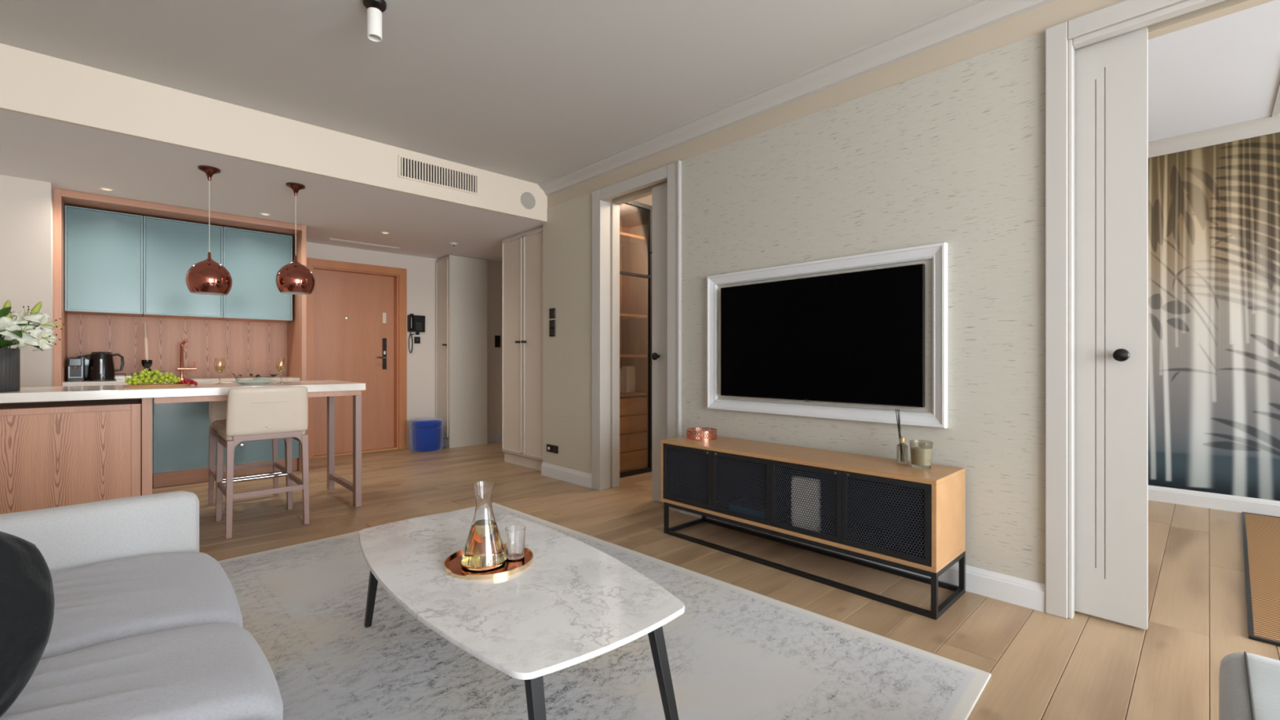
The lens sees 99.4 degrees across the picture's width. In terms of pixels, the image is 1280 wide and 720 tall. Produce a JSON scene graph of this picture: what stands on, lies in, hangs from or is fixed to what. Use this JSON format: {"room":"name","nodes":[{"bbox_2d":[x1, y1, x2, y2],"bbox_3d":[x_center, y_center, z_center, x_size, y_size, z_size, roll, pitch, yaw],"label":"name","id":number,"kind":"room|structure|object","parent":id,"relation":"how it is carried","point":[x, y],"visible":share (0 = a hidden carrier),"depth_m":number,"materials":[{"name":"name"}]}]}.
{"room":"living room","nodes":[
{"label":"living room","id":0,"kind":"room"},
{"bbox_2d":[0,174,53,387],"bbox_3d":[-5.123,-0.276,4.152,0.918,2.752,1.220,0,0,-44],"label":"wall","id":1,"kind":"structure","parent":0,"point":[26,205],"depth_m":3.95,"materials":[{"name":"paint"}]},
{"bbox_2d":[67,313,287,377],"bbox_3d":[-4.332,-0.113,5.213,1.605,0.574,0.025,0,0,-44],"label":"backsplash","id":2,"kind":"structure","parent":1,"relation":"attached to","point":[246,347],"depth_m":5.19,"materials":[{"name":"brown wood"}]},
{"bbox_2d":[0,109,544,262],"bbox_3d":[-2.711,-1.560,5.485,5.950,0.485,2.920,0,0,-44],"label":"ceiling","id":3,"kind":"structure","parent":0,"point":[67,156],"depth_m":4.24,"materials":[{"name":"paint"}]},
{"bbox_2d":[185,165,232,295],"bbox_3d":[-2.961,-0.886,3.733,0.254,0.860,0.254,0,0,-44],"label":"pendant lamp","id":4,"kind":"object","parent":3,"relation":"hanging from","point":[206,277],"visible":1,"depth_m":3.67,"materials":[{"name":"orange metal"}]},
{"bbox_2d":[275,182,315,294],"bbox_3d":[-2.591,-0.909,4.086,0.254,0.813,0.254,0,0,-44],"label":"pendant lamp","id":5,"kind":"object","parent":3,"relation":"hanging from","point":[294,277],"visible":1,"depth_m":4.01,"materials":[{"name":"orange metal"}]},
{"bbox_2d":[327,238,399,249],"bbox_3d":[-3.116,-1.314,6.149,0.740,0.006,0.090,0,0,-44],"label":"ceiling vent","id":6,"kind":"object","parent":3,"relation":"in","point":[331,239],"visible":1,"depth_m":6.12,"materials":[{"name":"white plastic"}]},
{"bbox_2d":[0,43,546,222],"bbox_3d":[-2.369,-1.560,3.773,4.080,0.485,0.030,0,0,-44],"label":"wall","id":7,"kind":"structure","parent":0,"point":[32,83],"depth_m":3.44,"materials":[{"name":"paint"}]},
{"bbox_2d":[398,154,479,195],"bbox_3d":[-1.633,-1.507,4.444,0.670,0.172,0.013,0,0,-44],"label":"ceiling vent","id":8,"kind":"object","parent":7,"relation":"in","point":[409,168],"visible":1,"depth_m":4.43,"materials":[{"name":"metal"}]},
{"bbox_2d":[520,191,535,208],"bbox_3d":[-1.034,-1.474,5.020,0.156,0.156,0.007,0,0,-44],"label":"wall speaker","id":9,"kind":"object","parent":7,"relation":"attached to","point":[527,200],"visible":1,"depth_m":5.01,"materials":[{"name":"plastic"}]},
{"bbox_2d":[142,241,438,475],"bbox_3d":[-3.864,-0.108,6.092,3.582,2.417,0.250,0,0,-44],"label":"wall","id":10,"kind":"structure","parent":0,"point":[420,271],"depth_m":6.88,"materials":[{"name":"paint"}]},
{"bbox_2d":[306,257,406,458],"bbox_3d":[-3.389,-0.020,6.465,1.130,2.240,0.185,0,0,-44],"label":"door","id":11,"kind":"structure","parent":10,"relation":"in","point":[356,313],"depth_m":6.52,"materials":[{"name":"brown wood"}]},
{"bbox_2d":[407,313,425,353],"bbox_3d":[-2.816,-0.332,6.860,0.215,0.496,0.085,0,0,-44],"label":"wall telephone","id":12,"kind":"object","parent":10,"relation":"attached to","point":[415,323],"visible":1,"depth_m":6.84,"materials":[{"name":"black plastic"}]},
{"bbox_2d":[0,0,972,205],"bbox_3d":[1.038,-1.727,1.556,5.950,0.150,8.020,0,0,-44],"label":"ceiling","id":13,"kind":"structure","parent":0,"point":[536,91],"depth_m":2.96,"materials":[{"name":"paint"}]},
{"bbox_2d":[362,0,386,41],"bbox_3d":[-1.223,-1.568,2.502,0.100,0.168,0.100,0,0,-44],"label":"ceiling spotlight","id":14,"kind":"object","parent":13,"relation":"attached to","point":[375,10],"visible":1,"depth_m":2.48,"materials":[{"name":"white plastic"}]},
{"bbox_2d":[487,261,502,434],"bbox_3d":[-1.728,-0.108,7.729,1.230,2.417,0.330,0,0,-44],"label":"wall","id":15,"kind":"structure","parent":0,"point":[494,268],"depth_m":7.28,"materials":[{"name":"paint"}]},
{"bbox_2d":[487,432,502,443],"bbox_3d":[-1.645,1.045,7.570,1.130,0.110,0.015,0,0,-44],"label":"baseboard","id":16,"kind":"structure","parent":15,"relation":"attached to","point":[494,437],"depth_m":7.27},
{"bbox_2d":[494,335,500,347],"bbox_3d":[-1.918,-0.250,7.313,0.080,0.160,0.010,0,0,-44],"label":"switch","id":17,"kind":"object","parent":15,"relation":"attached to","point":[497,338],"visible":1,"depth_m":7.31,"materials":[{"name":"black plastic"}]},
{"bbox_2d":[151,441,1279,719],"bbox_3d":[0.389,1.140,2.997,7.200,0.080,10.800,0,0,-44],"label":"floor","id":18,"kind":"structure","parent":0,"point":[1042,665],"depth_m":2.72,"materials":[{"name":"brown wood"}]},
{"bbox_2d":[0,397,151,514],"bbox_3d":[-3.695,0.664,3.137,1.280,0.872,0.760,0,0,-44],"label":"bar cabinet","id":19,"kind":"object","parent":18,"relation":"on","point":[58,453],"visible":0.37,"depth_m":3.10,"materials":[{"name":"brown wood"}]},
{"bbox_2d":[0,490,283,719],"bbox_3d":[-1.260,0.700,0.708,1.354,0.800,2.505,0,0,-44],"label":"sofa","id":20,"kind":"object","parent":18,"relation":"on","point":[147,624],"visible":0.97,"depth_m":1.35,"materials":[{"name":"grey fabric"}]},
{"bbox_2d":[0,531,54,717],"bbox_3d":[-1.194,0.456,0.853,0.179,0.382,0.386,0,0,29],"label":"throw pillow","id":21,"kind":"object","parent":20,"relation":"on","point":[27,598],"visible":1,"depth_m":0.95,"materials":[{"name":"black fabric"}]},
{"bbox_2d":[40,551,242,660],"bbox_3d":[-1.705,0.738,1.363,1.094,0.200,0.697,0,0,-44],"label":"seat cushion","id":22,"kind":"object","parent":20,"relation":"on","point":[100,597],"depth_m":1.51,"materials":[{"name":"grey fabric"}]},
{"bbox_2d":[0,622,283,719],"bbox_3d":[-1.284,0.739,0.921,1.094,0.198,0.516,0,0,-44],"label":"seat cushion","id":23,"kind":"object","parent":20,"relation":"on","point":[218,671],"depth_m":1.12,"materials":[{"name":"grey fabric"}]},
{"bbox_2d":[151,397,153,488],"bbox_3d":[-4.521,0.659,4.635,0.524,0.882,0.550,0,0,-44],"label":"base cabinet","id":24,"kind":"object","parent":18,"relation":"on","point":[152,397],"visible":0.12,"depth_m":4.62,"materials":[{"name":"brown wood"}]},
{"bbox_2d":[53,187,306,472],"bbox_3d":[-4.166,-0.108,5.037,1.686,2.414,0.840,0,0,-44],"label":"wood paneling","id":25,"kind":"structure","parent":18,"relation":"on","point":[246,347],"depth_m":5.07,"materials":[{"name":"brown wood"}]},
{"bbox_2d":[64,204,142,316],"bbox_3d":[-4.595,-0.820,4.669,0.464,0.850,0.400,0,0,-44],"label":"upper cabinet","id":26,"kind":"object","parent":25,"relation":"attached to","point":[104,249],"visible":1,"depth_m":4.53,"materials":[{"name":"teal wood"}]},
{"bbox_2d":[142,215,222,319],"bbox_3d":[-4.227,-0.820,5.020,0.546,0.850,0.400,0,0,-44],"label":"upper cabinet","id":27,"kind":"object","parent":25,"relation":"attached to","point":[171,247],"visible":0.94,"depth_m":4.84,"materials":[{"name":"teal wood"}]},
{"bbox_2d":[217,226,292,322],"bbox_3d":[-3.826,-0.820,5.402,0.552,0.850,0.400,0,0,-44],"label":"upper cabinet","id":28,"kind":"object","parent":25,"relation":"attached to","point":[253,260],"visible":0.91,"depth_m":5.25,"materials":[{"name":"teal wood"}]},
{"bbox_2d":[0,380,365,506],"bbox_3d":[-3.256,0.637,3.542,2.474,0.924,0.860,0,0,-44],"label":"countertop","id":29,"kind":"structure","parent":18,"relation":"on","point":[202,392],"depth_m":3.69,"materials":[{"name":"white stone"}]},
{"bbox_2d":[0,347,20,391],"bbox_3d":[-3.566,0.054,2.997,0.190,0.240,0.190,0,0,-44],"label":"ribbed vase","id":30,"kind":"object","parent":29,"relation":"on","point":[10,358],"visible":0.98,"depth_m":2.99,"materials":[{"name":"grey ceramic"}]},
{"bbox_2d":[0,306,11,317],"bbox_3d":[-3.497,-0.093,2.982,0.068,0.398,0.093,0,0,-44],"label":"leaf","id":31,"kind":"object","parent":30,"relation":"in","point":[4,312],"visible":0.72,"depth_m":2.98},
{"bbox_2d":[0,316,15,337],"bbox_3d":[-3.486,-0.066,2.942,0.137,0.342,0.157,0,0,-28],"label":"lily","id":32,"kind":"object","parent":30,"relation":"in","point":[5,322],"visible":0.92,"depth_m":2.96,"materials":[{"name":"white plant"}]},
{"bbox_2d":[0,339,19,347],"bbox_3d":[-3.449,-0.001,2.962,0.191,0.214,0.053,0,0,15],"label":"stalk","id":33,"kind":"object","parent":30,"relation":"in","point":[3,343],"visible":0.99,"depth_m":2.96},
{"bbox_2d":[0,329,22,340],"bbox_3d":[-3.453,-0.031,2.973,0.179,0.272,0.053,0,0,10],"label":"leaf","id":34,"kind":"object","parent":30,"relation":"in","point":[17,332],"visible":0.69,"depth_m":2.97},
{"bbox_2d":[3,320,35,347],"bbox_3d":[-3.454,-0.059,3.006,0.176,0.330,0.185,0,0,-44],"label":"lily","id":35,"kind":"object","parent":30,"relation":"in","point":[25,336],"visible":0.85,"depth_m":3.01,"materials":[{"name":"white plant"}]},
{"bbox_2d":[3,306,39,347],"bbox_3d":[-3.523,-0.102,3.095,0.153,0.415,0.148,0,0,-44],"label":"lily","id":36,"kind":"object","parent":30,"relation":"in","point":[20,315],"visible":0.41,"depth_m":3.08,"materials":[{"name":"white plant"}]},
{"bbox_2d":[8,311,64,345],"bbox_3d":[-3.465,-0.084,3.082,0.284,0.380,0.144,0,0,-10],"label":"lily","id":37,"kind":"object","parent":30,"relation":"in","point":[42,318],"visible":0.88,"depth_m":3.08,"materials":[{"name":"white plant"}]},
{"bbox_2d":[30,301,42,314],"bbox_3d":[-3.496,-0.115,3.058,0.173,0.441,0.031,0,0,-44],"label":"bud","id":38,"kind":"object","parent":30,"relation":"in","point":[37,308],"visible":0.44,"depth_m":3.09,"materials":[{"name":"green plant"}]},
{"bbox_2d":[15,324,60,351],"bbox_3d":[-3.441,-0.047,3.077,0.265,0.306,0.139,0,0,-1],"label":"lily","id":39,"kind":"object","parent":30,"relation":"in","point":[45,342],"visible":0.96,"depth_m":3.07,"materials":[{"name":"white plant"}]},
{"bbox_2d":[122,383,190,387],"bbox_3d":[-3.190,0.168,3.591,0.336,0.014,0.269,0,0,-44],"label":"serving board","id":40,"kind":"object","parent":29,"relation":"on","point":[147,385],"visible":0.92,"depth_m":3.51,"materials":[{"name":"brown wood"}]},
{"bbox_2d":[124,368,182,385],"bbox_3d":[-3.204,0.110,3.578,0.279,0.105,0.162,0,0,-44],"label":"grapes","id":41,"kind":"object","parent":40,"relation":"on","point":[148,379],"visible":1,"depth_m":3.54,"materials":[{"name":"green plant"}]},
{"bbox_2d":[176,378,197,385],"bbox_3d":[-3.056,0.150,3.663,0.111,0.049,0.090,0,0,-44],"label":"berries","id":42,"kind":"object","parent":40,"relation":"on","point":[190,381],"visible":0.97,"depth_m":3.65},
{"bbox_2d":[0,380,365,403],"bbox_3d":[-3.256,0.201,3.542,2.474,0.052,0.860,0,0,-44],"label":"countertop","id":43,"kind":"structure","parent":29,"relation":"on","point":[26,394],"depth_m":3.31,"materials":[{"name":"white stone"}]},
{"bbox_2d":[213,357,225,384],"bbox_3d":[-3.065,0.080,3.959,0.068,0.190,0.068,0,0,-44],"label":"wine glass","id":44,"kind":"object","parent":29,"relation":"on","point":[220,362],"visible":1,"depth_m":3.94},
{"bbox_2d":[231,380,277,384],"bbox_3d":[-2.796,0.164,3.938,0.274,0.022,0.274,0,0,-44],"label":"dinner plate","id":45,"kind":"object","parent":29,"relation":"on","point":[253,382],"visible":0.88,"depth_m":3.86,"materials":[{"name":"ceramic"}]},
{"bbox_2d":[235,377,273,382],"bbox_3d":[-2.807,0.145,3.956,0.220,0.040,0.090,0,0,-44],"label":"napkin","id":46,"kind":"object","parent":45,"relation":"on","point":[258,379],"visible":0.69,"depth_m":3.93,"materials":[{"name":"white fabric"}]},
{"bbox_2d":[232,373,277,377],"bbox_3d":[-2.799,0.114,3.952,0.061,0.036,0.276,0,0,41],"label":"leaf sprig","id":47,"kind":"object","parent":46,"relation":"on","point":[250,374],"visible":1,"depth_m":3.94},
{"bbox_2d":[275,357,286,382],"bbox_3d":[-2.724,0.080,4.118,0.068,0.190,0.068,0,0,-44],"label":"wine glass","id":48,"kind":"object","parent":29,"relation":"on","point":[281,364],"visible":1,"depth_m":4.10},
{"bbox_2d":[153,397,226,488],"bbox_3d":[-4.135,0.659,5.004,0.536,0.882,0.550,0,0,-44],"label":"base cabinet","id":49,"kind":"object","parent":18,"relation":"on","point":[180,429],"visible":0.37,"depth_m":4.76,"materials":[{"name":"teal wood"}]},
{"bbox_2d":[62,376,300,386],"bbox_3d":[-4.117,0.194,4.986,1.602,0.037,0.599,0,0,-44],"label":"countertop","id":50,"kind":"structure","parent":49,"relation":"on","point":[198,380],"depth_m":4.80,"materials":[{"name":"white stone"}]},
{"bbox_2d":[66,357,84,382],"bbox_3d":[-4.665,0.077,4.492,0.100,0.195,0.300,0,0,-44],"label":"coffee machine","id":51,"kind":"object","parent":50,"relation":"on","point":[75,366],"visible":0.96,"depth_m":4.41,"materials":[{"name":"silver plastic"}]},
{"bbox_2d":[67,378,82,382],"bbox_3d":[-4.585,0.166,4.409,0.080,0.018,0.070,0,0,-44],"label":"drip tray","id":52,"kind":"object","parent":51,"relation":"on","point":[68,380],"depth_m":4.39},
{"bbox_2d":[77,355,88,381],"bbox_3d":[-4.696,0.070,4.611,0.120,0.210,0.164,0,0,-44],"label":"toaster","id":53,"kind":"object","parent":50,"relation":"on","point":[86,361],"visible":0.11,"depth_m":4.55,"materials":[{"name":"silver plastic"}]},
{"bbox_2d":[84,351,124,381],"bbox_3d":[-4.498,0.052,4.546,0.198,0.245,0.180,0,0,-4],"label":"kettle","id":54,"kind":"object","parent":50,"relation":"on","point":[101,364],"visible":0.99,"depth_m":4.49,"materials":[{"name":"black plastic"}]},
{"bbox_2d":[115,373,138,380],"bbox_3d":[-4.517,0.146,4.807,0.220,0.058,0.208,0,0,-44],"label":"tray","id":55,"kind":"object","parent":50,"relation":"on","point":[117,377],"visible":0.35,"depth_m":4.71,"materials":[{"name":"white plastic"}]},
{"bbox_2d":[141,323,152,376],"bbox_3d":[-4.352,-0.075,4.791,0.084,0.500,0.084,0,0,-44],"label":"candlestick","id":56,"kind":"object","parent":50,"relation":"on","point":[146,363],"visible":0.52,"depth_m":4.78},
{"bbox_2d":[143,323,149,359],"bbox_3d":[-4.354,-0.161,4.788,0.038,0.329,0.030,0,0,-44],"label":"taper candle","id":57,"kind":"object","parent":56,"relation":"on","point":[145,333],"depth_m":4.78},
{"bbox_2d":[177,339,196,378],"bbox_3d":[-4.198,-0.006,5.035,0.135,0.363,0.127,0,0,-44],"label":"kitchen faucet","id":58,"kind":"object","parent":50,"relation":"on","point":[181,368],"visible":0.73,"depth_m":5.03,"materials":[{"name":"gold metal"}]},
{"bbox_2d":[208,382,287,517],"bbox_3d":[-2.972,0.636,4.130,0.450,0.928,0.569,0,0,-44],"label":"bar stool","id":59,"kind":"object","parent":18,"relation":"on","point":[217,409],"visible":0.27,"depth_m":4.14,"materials":[{"name":"brown wood"}]},
{"bbox_2d":[215,386,309,538],"bbox_3d":[-2.551,0.636,3.668,0.450,0.928,0.569,0,0,-44],"label":"bar stool","id":60,"kind":"object","parent":18,"relation":"on","point":[253,413],"visible":1,"depth_m":3.51,"materials":[{"name":"brown wood"}]},
{"bbox_2d":[233,438,298,476],"bbox_3d":[-3.740,0.659,5.366,0.528,0.882,0.572,0,0,-44],"label":"base cabinet","id":61,"kind":"object","parent":18,"relation":"on","point":[252,452],"visible":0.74,"depth_m":5.15,"materials":[{"name":"teal wood"}]},
{"bbox_2d":[409,417,443,452],"bbox_3d":[-2.616,0.911,6.654,0.379,0.374,0.379,0,0,-44],"label":"pouf","id":62,"kind":"object","parent":18,"relation":"on","point":[426,434],"visible":1,"depth_m":6.50,"materials":[{"name":"fabric"}]},
{"bbox_2d":[409,417,443,429],"bbox_3d":[-2.616,0.774,6.654,0.377,0.101,0.377,0,0,-44],"label":"cushion","id":63,"kind":"object","parent":62,"relation":"on","point":[424,423],"depth_m":6.52,"materials":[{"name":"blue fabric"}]},
{"bbox_2d":[435,254,487,448],"bbox_3d":[-2.352,-0.106,7.074,0.568,2.412,0.413,0,0,-44],"label":"tall cabinet","id":64,"kind":"object","parent":18,"relation":"on","point":[461,282],"visible":0.86,"depth_m":6.93,"materials":[{"name":"beige paint"}]},
{"bbox_2d":[502,226,542,471],"bbox_3d":[-1.011,-0.106,5.739,0.640,2.412,0.850,0,0,-44],"label":"wardrobe","id":65,"kind":"object","parent":18,"relation":"on","point":[522,253],"visible":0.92,"depth_m":5.57,"materials":[{"name":"beige paint"}]},
{"bbox_2d":[217,502,991,719],"bbox_3d":[-0.637,1.094,2.306,3.255,0.011,1.980,0,0,44],"label":"area rug","id":66,"kind":"object","parent":18,"relation":"on","point":[734,652],"visible":0.69,"depth_m":1.94,"materials":[{"name":"carpet"}]},
{"bbox_2d":[358,507,684,719],"bbox_3d":[-0.492,0.881,1.824,0.670,0.413,1.432,0,0,-41],"label":"coffee table","id":67,"kind":"object","parent":66,"relation":"on","point":[575,602],"visible":0.94,"depth_m":1.53,"materials":[{"name":"white stone"}]},
{"bbox_2d":[444,543,533,579],"bbox_3d":[-0.501,0.667,1.809,0.286,0.014,0.286,0,0,26],"label":"copper tray","id":68,"kind":"object","parent":67,"relation":"on","point":[452,566],"visible":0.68,"depth_m":1.74,"materials":[{"name":"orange metal"}]},
{"bbox_2d":[460,480,506,570],"bbox_3d":[-0.514,0.537,1.787,0.146,0.262,0.146,0,0,-44],"label":"carafe","id":69,"kind":"object","parent":68,"relation":"on","point":[484,549],"visible":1,"depth_m":1.75,"materials":[{"name":"clear glass"}]},
{"bbox_2d":[505,524,525,559],"bbox_3d":[-0.424,0.620,1.845,0.067,0.098,0.067,0,0,-44],"label":"tumbler","id":70,"kind":"object","parent":68,"relation":"on","point":[514,534],"visible":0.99,"depth_m":1.82,"materials":[{"name":"clear glass"}]},
{"bbox_2d":[619,200,652,478],"bbox_3d":[-0.255,-0.210,5.298,0.625,2.620,0.440,0,0,-44],"label":"wardrobe","id":71,"kind":"object","parent":18,"relation":"on","point":[635,217],"visible":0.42,"depth_m":5.37,"materials":[{"name":"brown wood"}]},
{"bbox_2d":[620,365,635,392],"bbox_3d":[-0.119,0.192,5.448,0.090,0.260,0.189,0,0,32],"label":"paper bag","id":72,"kind":"object","parent":71,"relation":"on","point":[628,373],"visible":0.89,"depth_m":5.39,"materials":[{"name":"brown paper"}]},
{"bbox_2d":[619,231,641,245],"bbox_3d":[-0.268,-1.200,5.308,0.580,0.024,0.370,0,0,-44],"label":"shelf","id":73,"kind":"object","parent":71,"relation":"attached to","point":[625,239],"depth_m":5.36,"materials":[{"name":"brown wood"}]},
{"bbox_2d":[619,391,647,396],"bbox_3d":[-0.268,0.335,5.308,0.580,0.024,0.370,0,0,-44],"label":"shelf","id":74,"kind":"object","parent":71,"relation":"attached to","point":[633,393],"depth_m":5.30,"materials":[{"name":"brown wood"}]},
{"bbox_2d":[619,354,647,357],"bbox_3d":[-0.268,-0.040,5.308,0.580,0.024,0.370,0,0,-44],"label":"shelf","id":75,"kind":"object","parent":71,"relation":"attached to","point":[620,355],"depth_m":5.29,"materials":[{"name":"brown wood"}]},
{"bbox_2d":[619,313,647,319],"bbox_3d":[-0.268,-0.430,5.308,0.580,0.024,0.370,0,0,-44],"label":"shelf","id":76,"kind":"object","parent":71,"relation":"attached to","point":[622,316],"depth_m":5.37,"materials":[{"name":"brown wood"}]},
{"bbox_2d":[660,435,965,619],"bbox_3d":[0.834,0.805,3.017,0.398,0.590,1.625,0,0,-44],"label":"media console","id":77,"kind":"object","parent":18,"relation":"on","point":[886,511],"visible":1,"depth_m":2.75,"materials":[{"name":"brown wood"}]},
{"bbox_2d":[686,427,717,440],"bbox_3d":[0.402,0.480,3.534,0.200,0.058,0.200,0,0,-44],"label":"copper bowl","id":78,"kind":"object","parent":77,"relation":"on","point":[706,437],"visible":1,"depth_m":3.47,"materials":[{"name":"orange metal"}]},
{"bbox_2d":[728,497,766,519],"bbox_3d":[0.663,0.853,3.120,0.173,0.050,0.260,0,0,-44],"label":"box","id":79,"kind":"object","parent":77,"relation":"on","point":[757,510],"visible":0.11,"depth_m":3.09,"materials":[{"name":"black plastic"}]},
{"bbox_2d":[791,475,821,532],"bbox_3d":[0.858,0.743,2.809,0.150,0.270,0.070,0,0,38],"label":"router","id":80,"kind":"object","parent":77,"relation":"on","point":[793,476],"visible":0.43,"depth_m":2.79,"materials":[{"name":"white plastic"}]},
{"bbox_2d":[895,408,907,463],"bbox_3d":[1.300,0.377,2.694,0.052,0.265,0.055,0,0,-44],"label":"reed diffuser","id":81,"kind":"object","parent":77,"relation":"on","point":[901,448],"visible":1,"depth_m":2.68,"materials":[{"name":"clear glass"}]},
{"bbox_2d":[896,443,907,463],"bbox_3d":[1.301,0.461,2.692,0.052,0.097,0.052,0,0,-44],"label":"bottle","id":82,"kind":"object","parent":81,"relation":"attached to","point":[901,448],"depth_m":2.67,"materials":[{"name":"clear glass"}]},
{"bbox_2d":[909,440,933,469],"bbox_3d":[1.330,0.447,2.568,0.100,0.125,0.100,0,0,-44],"label":"candle jar","id":83,"kind":"object","parent":77,"relation":"on","point":[921,451],"visible":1,"depth_m":2.53,"materials":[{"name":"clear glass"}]},
{"bbox_2d":[1218,651,1279,719],"bbox_3d":[1.260,0.790,0.649,0.960,0.620,0.770,0,0,-44],"label":"velvet armchair","id":84,"kind":"object","parent":18,"relation":"on","point":[1249,683],"visible":1,"depth_m":1.07,"materials":[{"name":"grey fabric"}]},
{"bbox_2d":[1241,511,1279,646],"bbox_3d":[3.843,1.094,2.491,2.600,0.011,1.430,0,0,-42],"label":"jute rug","id":85,"kind":"object","parent":18,"relation":"on","point":[1261,532],"visible":1,"depth_m":2.74,"materials":[{"name":"brown fabric"}]},
{"bbox_2d":[542,0,1274,617],"bbox_3d":[1.839,-0.276,2.459,0.204,2.752,7.820,0,0,-44],"label":"wall","id":86,"kind":"structure","parent":0,"point":[945,142],"depth_m":2.79,"materials":[{"name":"paint"}]},
{"bbox_2d":[549,320,555,336],"bbox_3d":[-0.823,-0.297,5.093,0.012,0.155,0.095,0,0,-44],"label":"light switch","id":87,"kind":"object","parent":86,"relation":"attached to","point":[552,322],"visible":1,"depth_m":5.08,"materials":[{"name":"black plastic"}]},
{"bbox_2d":[546,444,558,453],"bbox_3d":[-0.826,0.833,5.093,0.016,0.070,0.180,0,0,-44],"label":"wall socket","id":88,"kind":"object","parent":86,"relation":"attached to","point":[551,448],"visible":1,"depth_m":5.08,"materials":[{"name":"black plastic"}]},
{"bbox_2d":[549,307,555,318],"bbox_3d":[-0.823,-0.438,5.093,0.012,0.095,0.095,0,0,-44],"label":"light switch","id":89,"kind":"object","parent":86,"relation":"attached to","point":[552,311],"visible":1,"depth_m":5.08,"materials":[{"name":"black plastic"}]},
{"bbox_2d":[541,462,591,488],"bbox_3d":[-0.674,1.041,4.933,0.018,0.118,0.770,0,0,-44],"label":"baseboard","id":90,"kind":"structure","parent":86,"relation":"attached to","point":[575,477],"depth_m":4.91,"materials":[{"name":"wood"}]},
{"bbox_2d":[591,189,599,489],"bbox_3d":[-0.374,-0.170,4.621,0.022,2.540,0.092,0,0,-44],"label":"trim","id":91,"kind":"structure","parent":86,"relation":"attached to","point":[595,194],"depth_m":4.61,"materials":[{"name":"wood"}]},
{"bbox_2d":[598,200,619,490],"bbox_3d":[-0.263,-0.124,4.649,0.222,2.448,0.020,0,0,-44],"label":"trim","id":92,"kind":"structure","parent":86,"relation":"attached to","point":[603,206],"depth_m":4.62,"materials":[{"name":"wood"}]},
{"bbox_2d":[599,165,666,199],"bbox_3d":[-0.067,-1.395,4.301,0.020,0.090,0.796,0,0,-44],"label":"trim","id":93,"kind":"structure","parent":86,"relation":"attached to","point":[659,174],"depth_m":4.27,"materials":[{"name":"wood"}]},
{"bbox_2d":[649,182,666,502],"bbox_3d":[0.390,-0.129,3.910,0.098,2.433,0.920,0,0,-44],"label":"door","id":94,"kind":"structure","parent":86,"relation":"in","point":[659,356],"depth_m":4.17,"materials":[{"name":"white wood"}]},
{"bbox_2d":[666,160,681,512],"bbox_3d":[0.248,-0.170,3.963,0.030,2.540,0.128,0,0,-44],"label":"trim","id":95,"kind":"structure","parent":86,"relation":"attached to","point":[673,170],"depth_m":3.95,"materials":[{"name":"wood"}]},
{"bbox_2d":[537,0,1055,195],"bbox_3d":[1.754,-1.606,2.330,0.105,0.092,7.750,0,0,-44],"label":"trim","id":96,"kind":"structure","parent":86,"relation":"attached to","point":[973,15],"depth_m":3.08,"materials":[{"name":"paint"}]},
{"bbox_2d":[720,263,924,407],"bbox_3d":[0.987,-0.119,3.168,0.048,0.721,1.262,0,0,-44],"label":"television","id":97,"kind":"object","parent":86,"relation":"attached to","point":[858,337],"visible":1,"depth_m":3.05,"materials":[{"name":"black glass"}]},
{"bbox_2d":[706,242,947,428],"bbox_3d":[0.981,-0.120,3.182,0.040,0.905,1.485,0,0,-44],"label":"surround","id":98,"kind":"object","parent":86,"relation":"attached to","point":[937,252],"visible":1,"depth_m":2.95,"materials":[{"name":"wood"}]},
{"bbox_2d":[680,510,1044,612],"bbox_3d":[1.030,1.041,3.147,0.018,0.118,2.148,0,0,-44],"label":"baseboard","id":99,"kind":"structure","parent":86,"relation":"attached to","point":[1030,594],"depth_m":2.50,"materials":[{"name":"wood"}]},
{"bbox_2d":[1044,21,1074,618],"bbox_3d":[1.817,-0.170,2.349,0.068,2.540,0.092,0,0,-44],"label":"trim","id":100,"kind":"structure","parent":86,"relation":"attached to","point":[1059,51],"depth_m":2.32,"materials":[{"name":"wood"}]},
{"bbox_2d":[1074,26,1147,629],"bbox_3d":[1.725,-0.129,2.511,0.098,2.433,0.908,0,0,-44],"label":"door","id":101,"kind":"structure","parent":86,"relation":"in","point":[1111,74],"depth_m":2.27,"materials":[{"name":"wood"}]},
{"bbox_2d":[1067,0,1225,48],"bbox_3d":[2.430,-1.388,1.706,0.068,0.104,1.715,0,0,-44],"label":"trim","id":102,"kind":"structure","parent":86,"relation":"attached to","point":[1125,16],"depth_m":2.18,"materials":[{"name":"wood"}]},
{"bbox_2d":[1147,132,1279,501],"bbox_3d":[4.562,-0.300,3.799,0.153,2.800,6.000,0,0,-44],"label":"wall","id":103,"kind":"structure","parent":0,"point":[1214,211],"depth_m":4.00,"materials":[{"name":"paper"}]},
{"bbox_2d":[1147,114,1279,158],"bbox_3d":[4.518,-1.645,3.688,0.070,0.110,5.900,0,0,-44],"label":"trim","id":104,"kind":"structure","parent":103,"relation":"attached to","point":[1268,125],"depth_m":3.99,"materials":[{"name":"paint"}]},
{"bbox_2d":[1147,484,1279,516],"bbox_3d":[4.537,1.042,3.706,0.018,0.115,5.900,0,0,-44],"label":"baseboard","id":105,"kind":"structure","parent":103,"relation":"attached to","point":[1167,495],"depth_m":4.01,"materials":[{"name":"wood"}]},
{"bbox_2d":[1271,84,1279,116],"bbox_3d":[3.974,-1.695,3.353,1.180,0.010,0.035,0,0,-44],"label":"trim","id":106,"kind":"structure","parent":103,"relation":"attached to","point":[1276,111],"depth_m":3.61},
{"bbox_2d":[1147,0,1279,142],"bbox_3d":[3.666,-1.775,2.807,2.920,0.150,6.200,0,0,-44],"label":"ceiling","id":107,"kind":"structure","parent":0,"point":[1224,70],"depth_m":3.23,"materials":[{"name":"paint"}]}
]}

